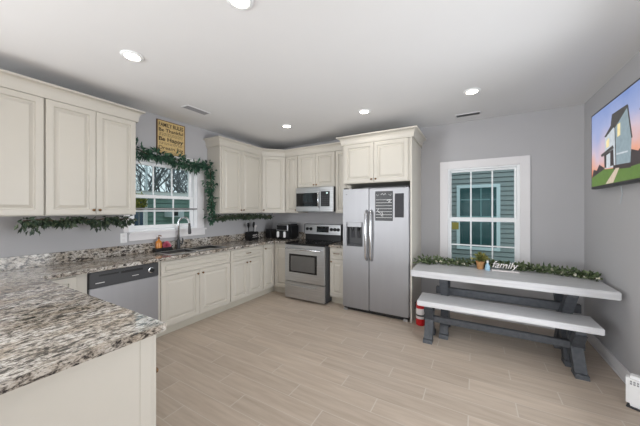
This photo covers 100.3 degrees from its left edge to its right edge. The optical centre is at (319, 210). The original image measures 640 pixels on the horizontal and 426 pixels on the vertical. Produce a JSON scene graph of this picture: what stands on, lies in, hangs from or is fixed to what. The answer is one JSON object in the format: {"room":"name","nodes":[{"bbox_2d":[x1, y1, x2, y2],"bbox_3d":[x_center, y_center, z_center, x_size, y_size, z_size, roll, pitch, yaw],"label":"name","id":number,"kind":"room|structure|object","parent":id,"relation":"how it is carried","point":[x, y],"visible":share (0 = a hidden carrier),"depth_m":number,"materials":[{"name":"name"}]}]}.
{"room":"kitchen","nodes":[
{"label":"kitchen","id":0,"kind":"room"},
{"bbox_2d":[0,68,271,257],"bbox_3d":[-3.685,0.106,0.898,0.140,2.680,10.870,0,0,30],"label":"wall","id":1,"kind":"structure","parent":0,"point":[50,240],"depth_m":3.01,"materials":[{"name":"grey paint"}]},
{"bbox_2d":[0,87,43,215],"bbox_3d":[-2.719,-0.480,2.093,0.336,1.063,0.737,0,0,30],"label":"upper cabinet","id":2,"kind":"object","parent":1,"relation":"attached to","point":[21,114],"visible":1,"depth_m":2.22,"materials":[{"name":"beige paint"}]},
{"bbox_2d":[14,215,137,235],"bbox_3d":[-2.301,0.142,2.614,0.253,0.185,0.927,0,0,30],"label":"garland","id":3,"kind":"object","parent":2,"relation":"hanging from","point":[46,222],"visible":1,"depth_m":2.51,"materials":[{"name":"green plant"}]},
{"bbox_2d":[44,98,135,215],"bbox_3d":[-2.351,-0.480,2.731,0.336,1.063,0.731,0,0,30],"label":"upper cabinet","id":4,"kind":"object","parent":1,"relation":"attached to","point":[90,156],"visible":0.98,"depth_m":2.60,"materials":[{"name":"beige paint"}]},
{"bbox_2d":[0,69,145,122],"bbox_3d":[-2.507,-1.046,2.434,0.359,0.122,1.543,0,0,30],"label":"crown molding","id":5,"kind":"structure","parent":4,"relation":"attached to","point":[10,80],"depth_m":2.44,"materials":[{"name":"beige paint"}]},
{"bbox_2d":[120,233,126,242],"bbox_3d":[-2.305,0.329,3.138,0.008,0.115,0.070,0,0,30],"label":"wall outlet","id":6,"kind":"object","parent":1,"relation":"attached to","point":[123,236],"visible":1,"depth_m":3.13,"materials":[{"name":"white plastic"}]},
{"bbox_2d":[0,231,305,271],"bbox_3d":[-1.696,0.474,3.329,0.873,0.116,4.390,0,0,30],"label":"backsplash","id":7,"kind":"structure","parent":1,"relation":"attached to","point":[36,260],"depth_m":2.90,"materials":[{"name":"stone"}]},
{"bbox_2d":[123,150,206,240],"bbox_3d":[-2.067,-0.186,3.629,0.170,1.115,1.102,0,0,30],"label":"window","id":8,"kind":"structure","parent":1,"relation":"in","point":[195,197],"depth_m":3.69,"materials":[{"name":"white paint"}]},
{"bbox_2d":[136,208,196,209],"bbox_3d":[-2.061,-0.016,3.580,0.022,0.022,0.910,0,0,30],"label":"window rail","id":9,"kind":"object","parent":8,"relation":"attached to","point":[136,208],"visible":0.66,"depth_m":3.58,"materials":[{"name":"grey metal"}]},
{"bbox_2d":[136,137,217,225],"bbox_3d":[-1.887,-0.321,3.549,0.290,1.127,1.138,0,0,34],"label":"garland","id":10,"kind":"object","parent":8,"relation":"hanging from","point":[148,155],"visible":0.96,"depth_m":3.77,"materials":[{"name":"green plant"}]},
{"bbox_2d":[156,119,184,156],"bbox_3d":[-2.018,-0.952,3.622,0.022,0.465,0.385,0,0,30],"label":"wall sign","id":11,"kind":"object","parent":1,"relation":"attached to","point":[170,137],"visible":0.96,"depth_m":3.60,"materials":[{"name":"beige paint"}]},
{"bbox_2d":[207,146,261,213],"bbox_3d":[-1.372,-0.469,4.426,0.336,1.040,0.894,0,0,30],"label":"upper cabinet","id":12,"kind":"object","parent":1,"relation":"attached to","point":[238,175],"visible":0.99,"depth_m":4.21,"materials":[{"name":"beige paint"}]},
{"bbox_2d":[214,213,273,222],"bbox_3d":[-1.229,0.124,4.407,0.218,0.139,1.159,0,0,36],"label":"garland","id":13,"kind":"object","parent":12,"relation":"hanging from","point":[248,216],"visible":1,"depth_m":4.32,"materials":[{"name":"green plant"}]},
{"bbox_2d":[203,136,342,156],"bbox_3d":[-0.691,-1.023,4.426,2.252,0.122,0.850,0,0,-8],"label":"crown molding","id":14,"kind":"structure","parent":12,"relation":"attached to","point":[216,140],"depth_m":4.44,"materials":[{"name":"beige paint"}]},
{"bbox_2d":[262,156,285,212],"bbox_3d":[-0.879,-0.469,5.020,0.595,1.040,0.643,0,0,30],"label":"upper cabinet","id":15,"kind":"object","parent":1,"relation":"attached to","point":[273,168],"visible":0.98,"depth_m":4.79,"materials":[{"name":"beige paint"}]},
{"bbox_2d":[0,0,639,148],"bbox_3d":[-1.598,-1.294,-0.307,4.960,0.120,10.870,0,0,30],"label":"ceiling","id":16,"kind":"structure","parent":0,"point":[310,66],"depth_m":2.13,"materials":[{"name":"white paint"}]},
{"bbox_2d":[120,50,143,61],"bbox_3d":[-1.502,-1.228,2.138,0.160,0.012,0.160,0,0,30],"label":"recessed light","id":17,"kind":"object","parent":16,"relation":"in","point":[127,54],"visible":1,"depth_m":2.13,"materials":[{"name":"white plastic"}]},
{"bbox_2d":[124,53,139,60],"bbox_3d":[-1.502,-1.229,2.138,0.107,0.006,0.107,0,0,30],"label":"diffuser","id":18,"kind":"object","parent":17,"relation":"attached to","point":[130,56],"depth_m":2.13,"materials":[{"name":"beige plastic"}]},
{"bbox_2d":[182,105,210,114],"bbox_3d":[-1.523,-1.230,3.292,0.130,0.008,0.320,0,0,30],"label":"ceiling vent","id":19,"kind":"object","parent":16,"relation":"in","point":[188,107],"visible":1,"depth_m":3.28,"materials":[{"name":"white metal"}]},
{"bbox_2d":[226,0,253,9],"bbox_3d":[-0.471,-1.228,1.565,0.160,0.012,0.160,0,0,30],"label":"recessed light","id":20,"kind":"object","parent":16,"relation":"in","point":[237,4],"visible":1,"depth_m":1.59,"materials":[{"name":"beige plastic"}]},
{"bbox_2d":[230,0,248,7],"bbox_3d":[-0.471,-1.229,1.565,0.107,0.006,0.107,0,0,30],"label":"diffuser","id":21,"kind":"object","parent":20,"relation":"attached to","point":[234,3],"depth_m":1.59,"materials":[{"name":"beige plastic"}]},
{"bbox_2d":[281,124,291,127],"bbox_3d":[-0.486,-1.228,3.918,0.160,0.012,0.160,0,0,30],"label":"recessed light","id":22,"kind":"object","parent":16,"relation":"in","point":[283,125],"visible":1,"depth_m":3.91,"materials":[{"name":"beige plastic"}]},
{"bbox_2d":[358,109,370,113],"bbox_3d":[0.554,-1.228,3.340,0.160,0.012,0.160,0,0,30],"label":"recessed light","id":23,"kind":"object","parent":16,"relation":"in","point":[362,111],"visible":1,"depth_m":3.32,"materials":[{"name":"beige plastic"}]},
{"bbox_2d":[455,111,480,117],"bbox_3d":[1.909,-1.230,3.447,0.290,0.008,0.120,0,0,30],"label":"ceiling vent","id":24,"kind":"object","parent":16,"relation":"in","point":[478,112],"visible":1,"depth_m":3.44,"materials":[{"name":"white metal"}]},
{"bbox_2d":[463,88,480,94],"bbox_3d":[1.578,-1.228,2.773,0.160,0.012,0.160,0,0,30],"label":"recessed light","id":25,"kind":"object","parent":16,"relation":"in","point":[471,91],"visible":1,"depth_m":2.76,"materials":[{"name":"beige plastic"}]},
{"bbox_2d":[156,291,639,425],"bbox_3d":[-1.598,1.506,-0.307,4.960,0.120,10.870,0,0,30],"label":"floor","id":26,"kind":"structure","parent":0,"point":[273,358],"depth_m":2.33,"materials":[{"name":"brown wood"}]},
{"bbox_2d":[50,274,86,293],"bbox_3d":[-2.409,1.007,2.417,0.530,0.878,0.313,0,0,30],"label":"base cabinet","id":27,"kind":"object","parent":26,"relation":"on","point":[77,282],"visible":0.08,"depth_m":2.34,"materials":[{"name":"beige paint"}]},
{"bbox_2d":[0,335,158,425],"bbox_3d":[-1.950,1.007,1.482,2.261,0.878,0.857,0,0,30],"label":"base cabinet","id":28,"kind":"object","parent":26,"relation":"on","point":[117,387],"visible":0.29,"depth_m":1.06,"materials":[{"name":"beige paint"}]},
{"bbox_2d":[0,231,305,394],"bbox_3d":[-1.073,0.491,2.969,2.312,0.151,4.390,0,0,30],"label":"countertop","id":29,"kind":"structure","parent":28,"relation":"on","point":[47,327],"depth_m":1.39,"materials":[{"name":"beige stone"}]},
{"bbox_2d":[153,246,171,251],"bbox_3d":[-2.035,0.506,3.455,0.080,0.051,0.210,0,0,30],"label":"sponge caddy","id":30,"kind":"object","parent":29,"relation":"on","point":[164,248],"visible":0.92,"depth_m":3.41,"materials":[{"name":"black plastic"}]},
{"bbox_2d":[155,235,161,247],"bbox_3d":[-2.058,0.421,3.412,0.074,0.204,0.073,0,0,-20],"label":"soap bottle","id":31,"kind":"object","parent":30,"relation":"in","point":[158,244],"visible":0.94,"depth_m":3.39,"materials":[{"name":"orange plastic"}]},
{"bbox_2d":[162,241,170,247],"bbox_3d":[-2.009,0.461,3.500,0.113,0.117,0.113,0,0,30],"label":"sponge","id":32,"kind":"object","parent":30,"relation":"in","point":[165,244],"visible":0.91,"depth_m":3.48,"materials":[{"name":"pink fabric"}]},
{"bbox_2d":[176,216,190,248],"bbox_3d":[-1.852,0.309,3.652,0.218,0.446,0.089,0,0,5],"label":"kitchen faucet","id":33,"kind":"object","parent":29,"relation":"on","point":[180,218],"visible":0.98,"depth_m":3.63,"materials":[{"name":"metal"}]},
{"bbox_2d":[154,245,225,254],"bbox_3d":[-1.702,0.628,3.592,0.368,0.202,0.828,0,0,30],"label":"sink","id":34,"kind":"object","parent":29,"relation":"in","point":[192,249],"visible":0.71,"depth_m":3.62,"materials":[{"name":"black metal"}]},
{"bbox_2d":[245,231,257,239],"bbox_3d":[-1.221,0.459,4.790,0.125,0.146,0.195,0,0,30],"label":"box","id":35,"kind":"object","parent":29,"relation":"on","point":[251,235],"visible":0.98,"depth_m":4.74,"materials":[{"name":"black plastic"}]},
{"bbox_2d":[266,228,271,237],"bbox_3d":[-0.964,0.447,5.170,0.136,0.171,0.130,0,0,30],"label":"canister","id":36,"kind":"object","parent":29,"relation":"on","point":[268,231],"visible":0.7,"depth_m":5.11,"materials":[{"name":"black plastic"}]},
{"bbox_2d":[271,229,276,237],"bbox_3d":[-0.839,0.447,5.097,0.136,0.171,0.130,0,0,30],"label":"canister","id":37,"kind":"object","parent":29,"relation":"on","point":[273,232],"visible":0.55,"depth_m":5.04,"materials":[{"name":"black plastic"}]},
{"bbox_2d":[276,222,298,239],"bbox_3d":[-0.617,0.383,4.932,0.330,0.298,0.355,0,0,30],"label":"air fryer","id":38,"kind":"object","parent":29,"relation":"on","point":[285,230],"visible":1,"depth_m":4.83,"materials":[{"name":"black plastic"}]},
{"bbox_2d":[87,262,157,319],"bbox_3d":[-2.159,1.008,2.813,0.567,0.876,0.619,0,0,30],"label":"dishwasher","id":39,"kind":"object","parent":26,"relation":"on","point":[134,288],"visible":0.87,"depth_m":2.71,"materials":[{"name":"silver metal"}]},
{"bbox_2d":[156,248,229,337],"bbox_3d":[-1.755,1.007,3.523,0.557,0.878,1.010,0,0,30],"label":"base cabinet","id":40,"kind":"object","parent":26,"relation":"on","point":[192,289],"visible":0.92,"depth_m":3.32,"materials":[{"name":"beige paint"}]},
{"bbox_2d":[227,245,262,308],"bbox_3d":[-1.329,1.007,4.258,0.560,0.878,0.686,0,0,30],"label":"base cabinet","id":41,"kind":"object","parent":26,"relation":"on","point":[246,264],"visible":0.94,"depth_m":4.10,"materials":[{"name":"beige paint"}]},
{"bbox_2d":[260,243,284,295],"bbox_3d":[-0.816,1.007,4.846,0.860,0.878,0.842,0,0,30],"label":"base cabinet","id":42,"kind":"object","parent":26,"relation":"on","point":[273,255],"visible":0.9,"depth_m":4.60,"materials":[{"name":"beige paint"}]},
{"bbox_2d":[285,223,342,303],"bbox_3d":[-0.098,0.837,4.468,0.746,1.178,0.773,0,0,30],"label":"electric range","id":43,"kind":"object","parent":26,"relation":"on","point":[307,261],"visible":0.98,"depth_m":4.21,"materials":[{"name":"silver metal"}]},
{"bbox_2d":[286,239,340,246],"bbox_3d":[-0.105,0.539,4.456,0.742,0.023,0.588,0,0,30],"label":"cooktop","id":44,"kind":"object","parent":43,"relation":"in","point":[304,242],"depth_m":4.35,"materials":[{"name":"black glass"}]},
{"bbox_2d":[330,247,342,303],"bbox_3d":[0.392,1.007,4.294,0.265,0.878,0.590,0,0,30],"label":"base cabinet","id":45,"kind":"object","parent":26,"relation":"on","point":[336,254],"visible":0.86,"depth_m":4.08,"materials":[{"name":"beige paint"}]},
{"bbox_2d":[328,241,342,247],"bbox_3d":[0.399,0.491,4.302,0.268,0.151,0.610,0,0,30],"label":"countertop","id":46,"kind":"structure","parent":45,"relation":"on","point":[339,244],"depth_m":4.09,"materials":[{"name":"beige stone"}]},
{"bbox_2d":[343,185,409,321],"bbox_3d":[0.886,0.564,3.912,0.933,1.765,0.738,0,0,30],"label":"refrigerator","id":47,"kind":"object","parent":26,"relation":"on","point":[376,254],"visible":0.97,"depth_m":3.64,"materials":[{"name":"silver metal"}]},
{"bbox_2d":[375,191,392,220],"bbox_3d":[0.857,-0.055,3.585,0.240,0.398,0.012,0,0,30],"label":"board","id":48,"kind":"object","parent":47,"relation":"attached to","point":[383,199],"visible":1,"depth_m":3.58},
{"bbox_2d":[395,193,403,217],"bbox_3d":[1.033,-0.061,3.482,0.117,0.315,0.004,0,0,30],"label":"memo board","id":49,"kind":"object","parent":47,"relation":"attached to","point":[399,197],"visible":1,"depth_m":3.48,"materials":[{"name":"fabric"}]},
{"bbox_2d":[410,137,420,322],"bbox_3d":[1.338,0.246,3.718,0.021,2.400,0.681,0,0,30],"label":"panel","id":50,"kind":"object","parent":26,"relation":"on","point":[415,149],"visible":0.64,"depth_m":3.56,"materials":[{"name":"beige paint"}]},
{"bbox_2d":[414,294,424,325],"bbox_3d":[1.275,1.262,3.394,0.123,0.368,0.146,0,0,30],"label":"fire extinguisher","id":51,"kind":"object","parent":26,"relation":"on","point":[420,321],"visible":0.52,"depth_m":3.33,"materials":[{"name":"red metal"}]},
{"bbox_2d":[417,292,604,381],"bbox_3d":[1.807,1.221,2.733,1.493,0.450,0.374,0,0,30],"label":"bench","id":52,"kind":"object","parent":26,"relation":"on","point":[577,327],"visible":0.98,"depth_m":2.60,"materials":[{"name":"grey paint"}]},
{"bbox_2d":[411,262,621,367],"bbox_3d":[1.949,1.066,2.945,1.694,0.760,0.710,0,0,30],"label":"dining table","id":53,"kind":"object","parent":26,"relation":"on","point":[566,290],"visible":0.8,"depth_m":2.76,"materials":[{"name":"grey paint"}]},
{"bbox_2d":[471,252,490,268],"bbox_3d":[1.870,0.580,3.123,0.196,0.213,0.200,0,0,-41],"label":"potted plant","id":54,"kind":"object","parent":53,"relation":"on","point":[480,264],"visible":1,"depth_m":3.10,"materials":[{"name":"green plant"}]},
{"bbox_2d":[485,260,489,270],"bbox_3d":[1.914,0.630,3.052,0.052,0.112,0.052,0,0,30],"label":"spray bottle","id":55,"kind":"object","parent":53,"relation":"on","point":[487,266],"visible":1,"depth_m":3.04,"materials":[{"name":"blue plastic"}]},
{"bbox_2d":[492,261,518,272],"bbox_3d":[2.061,0.631,2.973,0.253,0.110,0.040,0,0,30],"label":"word sign","id":56,"kind":"object","parent":53,"relation":"on","point":[512,271],"visible":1,"depth_m":2.97,"materials":[{"name":"white wood"}]},
{"bbox_2d":[413,254,602,281],"bbox_3d":[2.015,0.625,3.096,1.783,0.140,0.344,0,0,30],"label":"garland","id":57,"kind":"object","parent":53,"relation":"on","point":[521,266],"visible":0.88,"depth_m":3.00},
{"bbox_2d":[626,373,639,411],"bbox_3d":[2.314,1.329,1.948,0.092,0.235,0.106,0,0,-34],"label":"space heater","id":58,"kind":"object","parent":26,"relation":"on","point":[632,380],"visible":1,"depth_m":1.94,"materials":[{"name":"white plastic"}]},
{"bbox_2d":[272,104,583,315],"bbox_3d":[1.145,0.106,4.304,4.820,2.680,0.140,0,0,30],"label":"wall","id":59,"kind":"structure","parent":0,"point":[553,139],"depth_m":3.34,"materials":[{"name":"grey paint"}]},
{"bbox_2d":[286,156,307,212],"bbox_3d":[-0.437,-0.469,4.919,0.272,1.040,0.376,0,0,30],"label":"upper cabinet","id":60,"kind":"object","parent":59,"relation":"attached to","point":[291,162],"visible":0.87,"depth_m":4.78,"materials":[{"name":"beige paint"}]},
{"bbox_2d":[298,151,335,187],"bbox_3d":[0.004,-0.688,4.664,0.743,0.603,0.376,0,0,30],"label":"upper cabinet","id":61,"kind":"object","parent":59,"relation":"attached to","point":[318,169],"visible":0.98,"depth_m":4.50,"materials":[{"name":"beige paint"}]},
{"bbox_2d":[296,186,335,211],"bbox_3d":[-0.014,-0.179,4.624,0.732,0.407,0.454,0,0,30],"label":"microwave","id":62,"kind":"object","parent":61,"relation":"attached to","point":[311,199],"visible":0.98,"depth_m":4.44,"materials":[{"name":"silver metal"}]},
{"bbox_2d":[336,150,359,212],"bbox_3d":[0.457,-0.469,4.418,0.283,1.040,0.349,0,0,30],"label":"upper cabinet","id":63,"kind":"object","parent":59,"relation":"attached to","point":[340,186],"visible":0.31,"depth_m":4.31,"materials":[{"name":"beige paint"}]},
{"bbox_2d":[343,137,409,187],"bbox_3d":[0.905,-0.666,3.947,0.955,0.575,0.716,0,0,30],"label":"upper cabinet","id":64,"kind":"object","parent":59,"relation":"attached to","point":[386,162],"visible":0.98,"depth_m":3.66,"materials":[{"name":"beige paint"}]},
{"bbox_2d":[336,125,425,146],"bbox_3d":[0.907,-0.998,3.929,1.129,0.115,0.744,0,0,30],"label":"crown molding","id":65,"kind":"structure","parent":64,"relation":"attached to","point":[415,132],"depth_m":3.62,"materials":[{"name":"beige paint"}]},
{"bbox_2d":[440,155,529,266],"bbox_3d":[2.210,0.134,3.649,1.080,1.645,0.170,0,0,30],"label":"window","id":66,"kind":"structure","parent":59,"relation":"in","point":[521,219],"depth_m":3.58,"materials":[{"name":"white paint"}]},
{"bbox_2d":[452,222,458,228],"bbox_3d":[1.929,0.224,3.807,0.086,0.100,0.003,0,0,30],"label":"window sticker","id":67,"kind":"object","parent":66,"relation":"attached to","point":[455,225],"visible":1,"depth_m":3.80,"materials":[{"name":"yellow paper"}]},
{"bbox_2d":[435,308,554,329],"bbox_3d":[2.283,1.389,3.551,1.763,0.115,0.026,0,0,30],"label":"baseboard","id":68,"kind":"structure","parent":59,"relation":"attached to","point":[552,328],"depth_m":3.46,"materials":[{"name":"white paint"}]},
{"bbox_2d":[584,51,639,375],"bbox_3d":[0.454,0.106,-1.573,0.140,2.680,10.730,0,0,30],"label":"wall","id":69,"kind":"structure","parent":0,"point":[611,228],"depth_m":2.44,"materials":[{"name":"grey paint"}]},
{"bbox_2d":[587,333,630,383],"bbox_3d":[0.383,1.389,-1.531,0.026,0.115,10.730,0,0,30],"label":"baseboard","id":70,"kind":"structure","parent":69,"relation":"attached to","point":[612,361],"depth_m":2.50,"materials":[{"name":"white paint"}]},
{"bbox_2d":[591,78,639,189],"bbox_3d":[2.474,-0.584,2.143,0.078,0.750,1.305,0,0,30],"label":"television","id":71,"kind":"object","parent":69,"relation":"attached to","point":[615,128],"visible":1,"depth_m":2.22,"materials":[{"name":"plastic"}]},
{"label":"outside","id":72,"kind":"structure","parent":0,"visible":0},
{"bbox_3d":[-5.490,1.946,20.490,90.000,0.100,90.000,0,0,30],"label":"ground","id":73,"kind":"structure","parent":72,"visible":0},
{"bbox_2d":[136,192,147,224],"bbox_3d":[-4.840,0.698,7.135,0.427,2.396,0.464,0,0,-29],"label":"shrub","id":74,"kind":"object","parent":73,"relation":"on","point":[139,204],"visible":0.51,"depth_m":7.11,"materials":[{"name":"green plant"}]},
{"bbox_2d":[145,165,147,190],"bbox_3d":[-7.958,-1.579,12.216,0.100,6.950,1.800,0,0,30],"label":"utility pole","id":75,"kind":"object","parent":73,"relation":"on","point":[146,167],"visible":0.22,"depth_m":12.20,"materials":[{"name":"grey wood"}]},
{"bbox_2d":[136,166,183,190],"bbox_3d":[-8.912,-1.773,14.469,4.916,7.364,3.838,0,0,44],"label":"bare tree","id":76,"kind":"object","parent":73,"relation":"on","point":[139,181],"visible":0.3,"depth_m":14.19,"materials":[{"name":"grey plant"}]},
{"bbox_2d":[136,164,184,192],"bbox_3d":[-8.997,-2.130,14.340,5.224,8.084,2.952,0,0,-19],"label":"bare tree","id":77,"kind":"object","parent":73,"relation":"on","point":[140,172],"visible":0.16,"depth_m":14.46,"materials":[{"name":"grey plant"}]},
{"bbox_2d":[134,190,188,225],"bbox_3d":[-4.129,0.621,11.668,3.180,2.550,8.320,0,0,30],"label":"house","id":78,"kind":"structure","parent":73,"relation":"on","point":[146,218],"depth_m":7.86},
{"bbox_2d":[164,211,183,216],"bbox_3d":[-4.376,0.076,8.034,0.343,0.260,0.420,0,0,30],"label":"window","id":79,"kind":"structure","parent":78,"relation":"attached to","point":[166,214],"depth_m":7.91,"materials":[{"name":"glass"}]},
{"bbox_2d":[156,169,187,192],"bbox_3d":[-11.362,-2.584,23.215,3.650,8.998,5.486,0,0,8],"label":"bare tree","id":80,"kind":"object","parent":73,"relation":"on","point":[182,177],"visible":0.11,"depth_m":22.25,"materials":[{"name":"grey plant"}]},
{"bbox_2d":[159,167,187,192],"bbox_3d":[-9.456,-1.921,18.507,3.606,7.661,4.016,0,0,14],"label":"bare tree","id":81,"kind":"object","parent":73,"relation":"on","point":[186,178],"visible":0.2,"depth_m":18.02,"materials":[{"name":"grey plant"}]},
{"bbox_2d":[452,169,513,266],"bbox_3d":[4.063,-0.529,6.037,9.000,4.850,0.140,0,0,30],"label":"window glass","id":82,"kind":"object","parent":73,"relation":"on","point":[503,180],"visible":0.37,"depth_m":6.15,"materials":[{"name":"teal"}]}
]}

